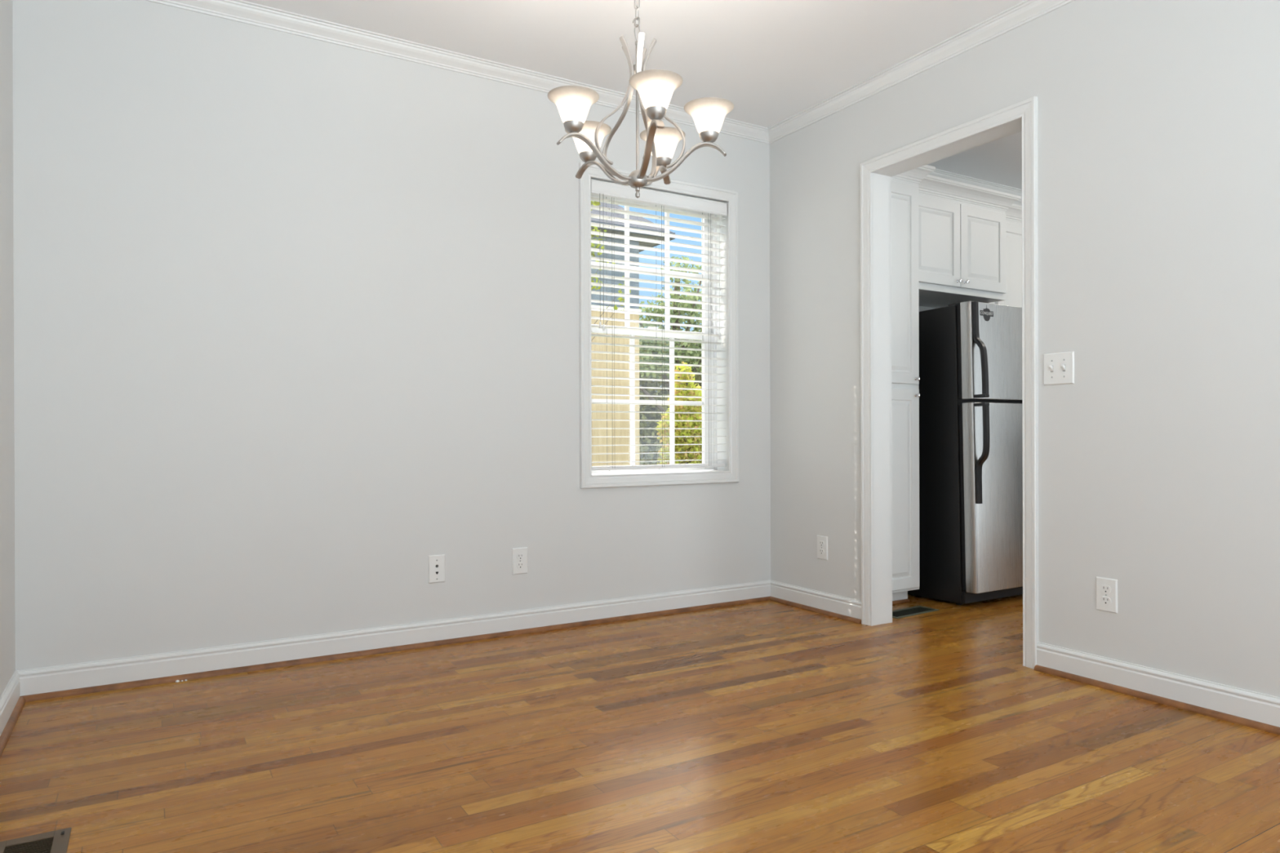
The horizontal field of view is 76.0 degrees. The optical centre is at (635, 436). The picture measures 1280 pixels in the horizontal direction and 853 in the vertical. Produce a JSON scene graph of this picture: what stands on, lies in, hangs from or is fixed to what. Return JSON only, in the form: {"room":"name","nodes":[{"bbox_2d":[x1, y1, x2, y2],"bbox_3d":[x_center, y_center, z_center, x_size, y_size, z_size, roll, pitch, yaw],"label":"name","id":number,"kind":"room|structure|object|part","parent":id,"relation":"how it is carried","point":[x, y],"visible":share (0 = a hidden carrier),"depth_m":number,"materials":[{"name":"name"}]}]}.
{"room":"dining room","nodes":[
{"label":"dining room","id":0,"kind":"room"},
{"bbox_2d":[0,0,15,697],"bbox_3d":[-1.035,-0.358,0.851,0.150,2.460,4.200,0,0,-31],"label":"wall","id":1,"kind":"structure","parent":0,"point":[7,632],"depth_m":2.56,"materials":[{"name":"white paint"}]},
{"bbox_2d":[0,671,20,736],"bbox_3d":[-0.964,0.821,0.899,0.014,0.100,4.190,0,0,-31],"label":"baseboard","id":2,"kind":"structure","parent":1,"relation":"attached to","point":[10,696],"depth_m":2.50,"materials":[{"name":"white paint"}]},
{"bbox_2d":[0,696,25,756],"bbox_3d":[-0.947,0.862,0.901,0.016,0.018,4.176,0,0,-31],"label":"trim","id":3,"kind":"structure","parent":1,"relation":"attached to","point":[11,722],"depth_m":2.45,"materials":[{"name":"brown wood"}]},
{"bbox_2d":[12,0,1022,670],"bbox_3d":[0.668,-0.369,4.400,6.705,2.460,0.160,0,0,-31],"label":"wall","id":4,"kind":"structure","parent":0,"point":[296,318],"depth_m":3.15,"materials":[{"name":"white paint"}]},
{"bbox_2d":[15,579,770,696],"bbox_3d":[-0.659,0.816,3.509,3.205,0.100,0.014,0,0,-31],"label":"baseboard","id":5,"kind":"structure","parent":4,"relation":"attached to","point":[98,673],"depth_m":3.23,"materials":[{"name":"white paint"}]},
{"bbox_2d":[21,595,770,702],"bbox_3d":[-0.651,0.857,3.496,3.177,0.018,0.016,0,0,-31],"label":"trim","id":6,"kind":"structure","parent":4,"relation":"attached to","point":[70,692],"depth_m":3.22,"materials":[{"name":"brown wood"}]},
{"bbox_2d":[428,554,444,583],"bbox_3d":[-0.826,0.553,3.411,0.071,0.115,0.012,0,0,-31],"label":"jack plate","id":7,"kind":"object","parent":4,"relation":"attached to","point":[436,562],"visible":1,"depth_m":3.41,"materials":[{"name":"white plastic"}]},
{"bbox_2d":[144,0,769,144],"bbox_3d":[-0.656,-1.565,3.488,3.205,0.057,0.055,0,0,-31],"label":"trim","id":8,"kind":"structure","parent":4,"relation":"attached to","point":[238,11],"depth_m":3.33,"materials":[{"name":"white paint"}]},
{"bbox_2d":[511,546,527,574],"bbox_3d":[-0.507,0.549,3.603,0.072,0.115,0.008,0,0,-31],"label":"power outlet","id":9,"kind":"object","parent":4,"relation":"attached to","point":[519,555],"visible":1,"depth_m":3.60,"materials":[{"name":"white plastic"}]},
{"bbox_2d":[516,562,524,568],"bbox_3d":[-0.506,0.568,3.601,0.034,0.027,0.003,0,0,-31],"label":"receptacle","id":10,"kind":"object","parent":9,"relation":"attached to","point":[519,565],"depth_m":3.60,"materials":[{"name":"white plastic"}]},
{"bbox_2d":[516,553,524,559],"bbox_3d":[-0.506,0.529,3.601,0.034,0.027,0.003,0,0,-31],"label":"receptacle","id":11,"kind":"object","parent":9,"relation":"attached to","point":[519,556],"depth_m":3.60,"materials":[{"name":"white plastic"}]},
{"bbox_2d":[578,162,738,488],"bbox_3d":[0.095,-0.507,4.048,0.905,1.489,0.179,0,0,-31],"label":"window","id":12,"kind":"structure","parent":4,"relation":"in","point":[588,478],"depth_m":4.15,"materials":[{"name":"white paint"}]},
{"bbox_3d":[0.055,-0.850,4.112,0.783,0.682,0.024,0,0,-31],"label":"sash","id":13,"kind":"part","parent":12,"relation":"part of","materials":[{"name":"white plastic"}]},
{"bbox_3d":[0.071,-0.179,4.089,0.783,0.712,0.024,0,0,-31],"label":"sash","id":14,"kind":"part","parent":12,"relation":"part of","materials":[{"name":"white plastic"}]},
{"bbox_2d":[591,178,727,471],"bbox_3d":[0.120,-0.514,4.005,0.779,1.354,0.072,0,0,-31],"label":"window blind","id":15,"kind":"object","parent":12,"relation":"attached to","point":[601,188],"visible":0.96,"depth_m":3.99,"materials":[{"name":"white plastic"}]},
{"bbox_3d":[-0.149,-0.822,3.811,0.002,0.608,0.002,0,0,-16],"label":"lift cord","id":16,"kind":"part","parent":15,"relation":"part of","materials":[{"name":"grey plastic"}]},
{"bbox_3d":[-0.118,-0.492,3.874,0.012,1.288,0.055,0,0,-31],"label":"ladder cord","id":17,"kind":"part","parent":15,"relation":"part of","materials":[{"name":"white fabric"}]},
{"bbox_3d":[0.117,0.150,4.014,0.775,0.018,0.043,0,0,-31],"label":"rail","id":18,"kind":"part","parent":15,"relation":"part of","materials":[{"name":"white plastic"}]},
{"bbox_3d":[0.121,-0.493,4.016,0.012,1.288,0.055,0,0,-31],"label":"ladder cord","id":19,"kind":"part","parent":15,"relation":"part of","materials":[{"name":"white fabric"}]},
{"bbox_3d":[0.360,-0.494,4.159,0.013,1.288,0.055,0,0,-31],"label":"ladder cord","id":20,"kind":"part","parent":15,"relation":"part of","materials":[{"name":"white fabric"}]},
{"bbox_3d":[0.426,-0.824,4.153,0.002,0.608,0.002,0,0,14],"label":"tilt cord","id":21,"kind":"part","parent":15,"relation":"part of","materials":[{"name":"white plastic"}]},
{"bbox_2d":[918,174,1021,308],"bbox_3d":[1.699,-1.074,4.652,0.906,0.590,0.456,0,0,-31],"label":"upper cabinet","id":22,"kind":"object","parent":4,"relation":"attached to","point":[962,226],"visible":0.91,"depth_m":4.50,"materials":[{"name":"white paint"}]},
{"bbox_3d":[1.598,-1.040,4.382,0.400,0.454,0.020,0,0,-31],"label":"door","id":23,"kind":"part","parent":22,"relation":"part of","materials":[{"name":"white paint"}]},
{"bbox_3d":[1.786,-1.330,4.504,0.906,0.078,0.113,0,0,-31],"label":"crown","id":24,"kind":"part","parent":22,"relation":"part of","materials":[{"name":"white paint"}]},
{"bbox_3d":[1.942,-1.041,4.587,0.394,0.454,0.020,0,0,-31],"label":"door","id":25,"kind":"part","parent":22,"relation":"part of","materials":[{"name":"white paint"}]},
{"bbox_2d":[928,168,1022,202],"bbox_3d":[2.145,-1.576,5.153,3.088,0.057,0.055,0,0,-31],"label":"trim","id":26,"kind":"structure","parent":4,"relation":"attached to","point":[939,173],"depth_m":5.14,"materials":[{"name":"white paint"}]},
{"bbox_2d":[988,204,1022,307],"bbox_3d":[2.419,-0.944,5.147,0.943,0.856,0.341,0,0,-31],"label":"upper cabinet","id":27,"kind":"object","parent":4,"relation":"attached to","point":[1014,213],"visible":0.02,"depth_m":4.90,"materials":[{"name":"white paint"}]},
{"bbox_3d":[2.300,-0.907,4.933,0.399,0.725,0.020,0,0,-31],"label":"door","id":28,"kind":"part","parent":27,"relation":"part of","materials":[{"name":"white paint"}]},
{"bbox_3d":[2.418,-1.333,5.146,0.943,0.078,0.341,0,0,-31],"label":"crown","id":29,"kind":"part","parent":27,"relation":"part of","materials":[{"name":"white paint"}]},
{"bbox_2d":[242,0,1024,189],"bbox_3d":[1.737,-1.674,2.592,6.705,0.150,4.360,0,0,-31],"label":"ceiling","id":30,"kind":"structure","parent":0,"point":[775,60],"depth_m":3.28,"materials":[{"name":"white paint"}]},
{"bbox_2d":[547,0,733,198],"bbox_3d":[-0.013,-1.139,2.350,0.512,0.908,0.535,0,0,-31],"label":"chandelier","id":31,"kind":"object","parent":30,"relation":"hanging from","point":[655,89],"visible":1,"depth_m":2.31,"materials":[{"name":"silver metal"}]},
{"bbox_3d":[-0.171,-0.896,2.256,0.142,0.078,0.142,0,0,-31],"label":"lamp shade","id":32,"kind":"part","parent":31,"relation":"part of","materials":[{"name":"white glass"}]},
{"bbox_3d":[-0.145,-0.896,2.500,0.142,0.078,0.142,0,0,43],"label":"lamp shade","id":33,"kind":"part","parent":31,"relation":"part of","materials":[{"name":"white glass"}]},
{"bbox_3d":[-0.111,-0.783,2.292,0.237,0.104,0.022,0,0,-31],"label":"arm","id":34,"kind":"part","parent":31,"relation":"part of","materials":[{"name":"silver metal"}]},
{"bbox_3d":[-0.094,-0.783,2.454,0.237,0.104,0.022,0,0,43],"label":"arm","id":35,"kind":"part","parent":31,"relation":"part of","materials":[{"name":"silver metal"}]},
{"bbox_3d":[0.004,-1.385,2.360,0.014,0.376,0.014,0,0,-17],"label":"chain","id":36,"kind":"part","parent":31,"relation":"part of","materials":[{"name":"silver metal"}]},
{"bbox_3d":[0.005,-0.946,2.361,0.009,0.365,0.009,0,0,-31],"label":"stem","id":37,"kind":"part","parent":31,"relation":"part of","materials":[{"name":"silver metal"}]},
{"bbox_3d":[0.038,-0.783,2.229,0.022,0.104,0.237,0,0,-14],"label":"arm","id":38,"kind":"part","parent":31,"relation":"part of","materials":[{"name":"silver metal"}]},
{"bbox_3d":[0.054,-0.896,2.162,0.142,0.078,0.142,0,0,-14],"label":"lamp shade","id":39,"kind":"part","parent":31,"relation":"part of","materials":[{"name":"white glass"}]},
{"bbox_3d":[0.058,-0.784,2.486,0.022,0.104,0.237,0,0,22],"label":"arm","id":40,"kind":"part","parent":31,"relation":"part of","materials":[{"name":"silver metal"}]},
{"bbox_3d":[0.084,-0.897,2.550,0.142,0.078,0.142,0,0,23],"label":"lamp shade","id":41,"kind":"part","parent":31,"relation":"part of","materials":[{"name":"white glass"}]},
{"bbox_3d":[0.141,-0.784,2.344,0.237,0.104,0.022,0,0,7],"label":"arm","id":42,"kind":"part","parent":31,"relation":"part of","materials":[{"name":"silver metal"}]},
{"bbox_3d":[0.209,-0.897,2.335,0.142,0.078,0.142,0,0,7],"label":"lamp shade","id":43,"kind":"part","parent":31,"relation":"part of","materials":[{"name":"white glass"}]},
{"bbox_2d":[0,594,1279,852],"bbox_3d":[1.745,0.921,2.596,6.705,0.120,4.360,0,0,-31],"label":"floor","id":44,"kind":"structure","parent":0,"point":[766,726],"depth_m":2.25,"materials":[{"name":"brown wood"}]},
{"bbox_2d":[0,826,71,852],"bbox_3d":[-1.235,0.868,1.651,0.143,0.007,0.305,0,0,-31],"label":"floor vent","id":45,"kind":"object","parent":44,"relation":"in","point":[57,841],"visible":1,"depth_m":1.75,"materials":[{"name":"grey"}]},
{"bbox_2d":[891,164,935,604],"bbox_3d":[1.169,-0.253,4.279,0.503,2.226,0.556,0,0,-31],"label":"pantry cabinet","id":46,"kind":"object","parent":44,"relation":"on","point":[905,378],"visible":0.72,"depth_m":4.11,"materials":[{"name":"white paint"}]},
{"bbox_3d":[1.225,0.852,4.134,0.443,0.016,0.014,0,0,-31],"label":"toe moulding","id":47,"kind":"part","parent":46,"relation":"part of","materials":[{"name":"brown wood"}]},
{"bbox_3d":[1.262,0.266,4.066,0.406,1.004,0.020,0,0,-31],"label":"door","id":48,"kind":"part","parent":46,"relation":"part of","materials":[{"name":"white paint"}]},
{"bbox_3d":[1.259,-0.764,4.065,0.406,1.002,0.020,0,0,-31],"label":"door","id":49,"kind":"part","parent":46,"relation":"part of","materials":[{"name":"white paint"}]},
{"bbox_3d":[1.283,-1.327,4.081,0.503,0.078,0.100,0,0,-31],"label":"crown","id":50,"kind":"part","parent":46,"relation":"part of","materials":[{"name":"white paint"}]},
{"bbox_2d":[892,605,938,618],"bbox_3d":[1.331,0.856,3.996,0.325,0.007,0.118,0,0,-35],"label":"floor vent","id":51,"kind":"object","parent":44,"relation":"in","point":[904,612],"visible":0.81,"depth_m":4.01,"materials":[{"name":"grey"}]},
{"bbox_2d":[907,301,1022,604],"bbox_3d":[1.821,0.096,4.513,0.728,1.534,0.764,0,-1,-31],"label":"refrigerator","id":52,"kind":"object","parent":44,"relation":"on","point":[971,452],"visible":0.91,"depth_m":4.17,"materials":[{"name":"silver metal"}]},
{"bbox_3d":[1.704,-0.437,4.052,0.036,0.462,0.070,0,-1,-31],"label":"handle","id":53,"kind":"part","parent":52,"relation":"part of","materials":[{"name":"black plastic"}]},
{"bbox_3d":[1.711,0.092,4.044,0.036,0.484,0.070,0,-1,-31],"label":"handle","id":54,"kind":"part","parent":52,"relation":"part of","materials":[{"name":"black plastic"}]},
{"bbox_3d":[1.961,-0.429,4.274,0.728,0.486,0.058,0,-1,-31],"label":"freezer door","id":55,"kind":"part","parent":52,"relation":"part of","materials":[{"name":"silver metal"}]},
{"bbox_3d":[1.971,0.305,4.263,0.728,0.946,0.058,0,-1,-31],"label":"door","id":56,"kind":"part","parent":52,"relation":"part of","materials":[{"name":"silver metal"}]},
{"bbox_2d":[769,0,1279,697],"bbox_3d":[1.832,-0.370,2.556,0.112,2.460,4.200,0,0,-31],"label":"wall","id":57,"kind":"structure","parent":0,"point":[1158,121],"depth_m":2.76,"materials":[{"name":"white paint"}]},
{"bbox_2d":[769,596,861,623],"bbox_3d":[0.867,0.852,4.034,0.016,0.018,0.643,0,0,-31],"label":"trim","id":58,"kind":"structure","parent":57,"relation":"attached to","point":[853,620],"depth_m":4.00,"materials":[{"name":"brown wood"}]},
{"bbox_2d":[770,579,861,619],"bbox_3d":[0.876,0.811,4.048,0.014,0.100,0.657,0,0,-31],"label":"baseboard","id":59,"kind":"structure","parent":57,"relation":"attached to","point":[834,603],"depth_m":4.01,"materials":[{"name":"white paint"}]},
{"bbox_2d":[817,534,827,559],"bbox_3d":[0.909,0.544,3.997,0.008,0.115,0.072,0,0,-31],"label":"power outlet","id":60,"kind":"object","parent":57,"relation":"attached to","point":[822,541],"visible":1,"depth_m":3.99,"materials":[{"name":"white plastic"}]},
{"bbox_2d":[818,548,824,554],"bbox_3d":[0.907,0.563,3.996,0.003,0.027,0.034,0,0,-31],"label":"receptacle","id":61,"kind":"object","parent":60,"relation":"attached to","point":[821,551],"depth_m":3.99,"materials":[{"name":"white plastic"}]},
{"bbox_2d":[818,540,824,546],"bbox_3d":[0.907,0.524,3.996,0.003,0.027,0.034,0,0,-31],"label":"receptacle","id":62,"kind":"object","parent":60,"relation":"attached to","point":[821,543],"depth_m":3.99,"materials":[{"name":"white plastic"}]},
{"bbox_2d":[768,0,1075,143],"bbox_3d":[1.754,-1.571,2.515,0.055,0.057,4.190,0,0,-31],"label":"trim","id":63,"kind":"structure","parent":57,"relation":"attached to","point":[1025,11],"depth_m":3.43,"materials":[{"name":"white paint"}]},
{"bbox_2d":[860,96,1039,669],"bbox_3d":[1.315,-0.195,3.426,0.150,2.112,0.861,0,0,-31],"label":"door frame","id":64,"kind":"structure","parent":57,"relation":"in","point":[877,173],"depth_m":3.71,"materials":[{"name":"white paint"}]},
{"bbox_3d":[1.372,-0.196,3.460,0.019,2.112,0.861,0,0,-31],"label":"casing","id":65,"kind":"part","parent":64,"relation":"part of","materials":[{"name":"white paint"}]},
{"bbox_2d":[1043,351,1074,385],"bbox_3d":[1.520,-0.243,2.954,0.018,0.115,0.115,0,0,-31],"label":"light switch","id":66,"kind":"object","parent":57,"relation":"attached to","point":[1058,367],"visible":1,"depth_m":2.95,"materials":[{"name":"white plastic"}]},
{"bbox_2d":[1096,576,1117,613],"bbox_3d":[1.614,0.545,2.811,0.008,0.115,0.072,0,0,-31],"label":"power outlet","id":67,"kind":"object","parent":57,"relation":"attached to","point":[1106,588],"visible":1,"depth_m":2.81,"materials":[{"name":"white plastic"}]},
{"bbox_2d":[1101,595,1111,604],"bbox_3d":[1.612,0.564,2.810,0.003,0.027,0.034,0,0,-31],"label":"receptacle","id":68,"kind":"object","parent":67,"relation":"attached to","point":[1105,600],"depth_m":2.81,"materials":[{"name":"white plastic"}]},
{"bbox_2d":[1101,585,1111,593],"bbox_3d":[1.612,0.525,2.810,0.003,0.027,0.034,0,0,-31],"label":"receptacle","id":69,"kind":"object","parent":67,"relation":"attached to","point":[1104,588],"depth_m":2.81,"materials":[{"name":"white plastic"}]},
{"bbox_2d":[1034,664,1279,734],"bbox_3d":[2.154,0.852,1.870,0.016,0.018,2.672,0,0,-31],"label":"trim","id":70,"kind":"structure","parent":57,"relation":"attached to","point":[1213,713],"depth_m":2.63,"materials":[{"name":"brown wood"}]},
{"bbox_2d":[1036,641,1279,727],"bbox_3d":[2.167,0.810,1.877,0.014,0.100,2.672,0,0,-31],"label":"baseboard","id":71,"kind":"structure","parent":57,"relation":"attached to","point":[1236,701],"depth_m":2.64,"materials":[{"name":"white paint"}]},
{"label":"outside","id":72,"kind":"structure","parent":0,"visible":0},
{"bbox_3d":[-9.513,1.517,50.896,90.000,0.200,89.500,0,0,-31],"label":"ground","id":73,"kind":"structure","parent":72,"visible":0},
{"bbox_2d":[591,200,631,341],"bbox_3d":[-0.592,-0.616,8.702,0.593,4.150,1.181,0,0,41],"label":"tree","id":74,"kind":"object","parent":73,"relation":"on","point":[595,203],"visible":0.08,"depth_m":8.76,"materials":[{"name":"green plant"}]},
{"bbox_2d":[591,200,675,473],"bbox_3d":[-5.817,-2.164,12.091,9.520,7.265,8.790,0,0,-31],"label":"house","id":75,"kind":"structure","parent":73,"relation":"on","point":[611,407],"depth_m":10.70,"materials":[{"name":"beige"}]},
{"bbox_2d":[639,255,702,417],"bbox_3d":[1.175,-1.272,18.674,4.263,5.427,1.863,0,0,-38],"label":"tree","id":76,"kind":"object","parent":73,"relation":"on","point":[673,312],"visible":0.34,"depth_m":18.17,"materials":[{"name":"green plant"}]},
{"bbox_2d":[639,328,702,465],"bbox_3d":[0.028,-0.726,21.505,7.656,4.346,2.370,0,0,-31],"label":"tree","id":77,"kind":"object","parent":73,"relation":"on","point":[642,449],"visible":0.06,"depth_m":21.18,"materials":[{"name":"plant"}]},
{"bbox_2d":[655,361,702,471],"bbox_3d":[0.987,0.095,14.054,1.428,2.706,0.911,0,0,-31],"label":"shrub","id":78,"kind":"object","parent":73,"relation":"on","point":[677,416],"visible":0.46,"depth_m":13.76,"materials":[{"name":"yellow plant"}]}
]}

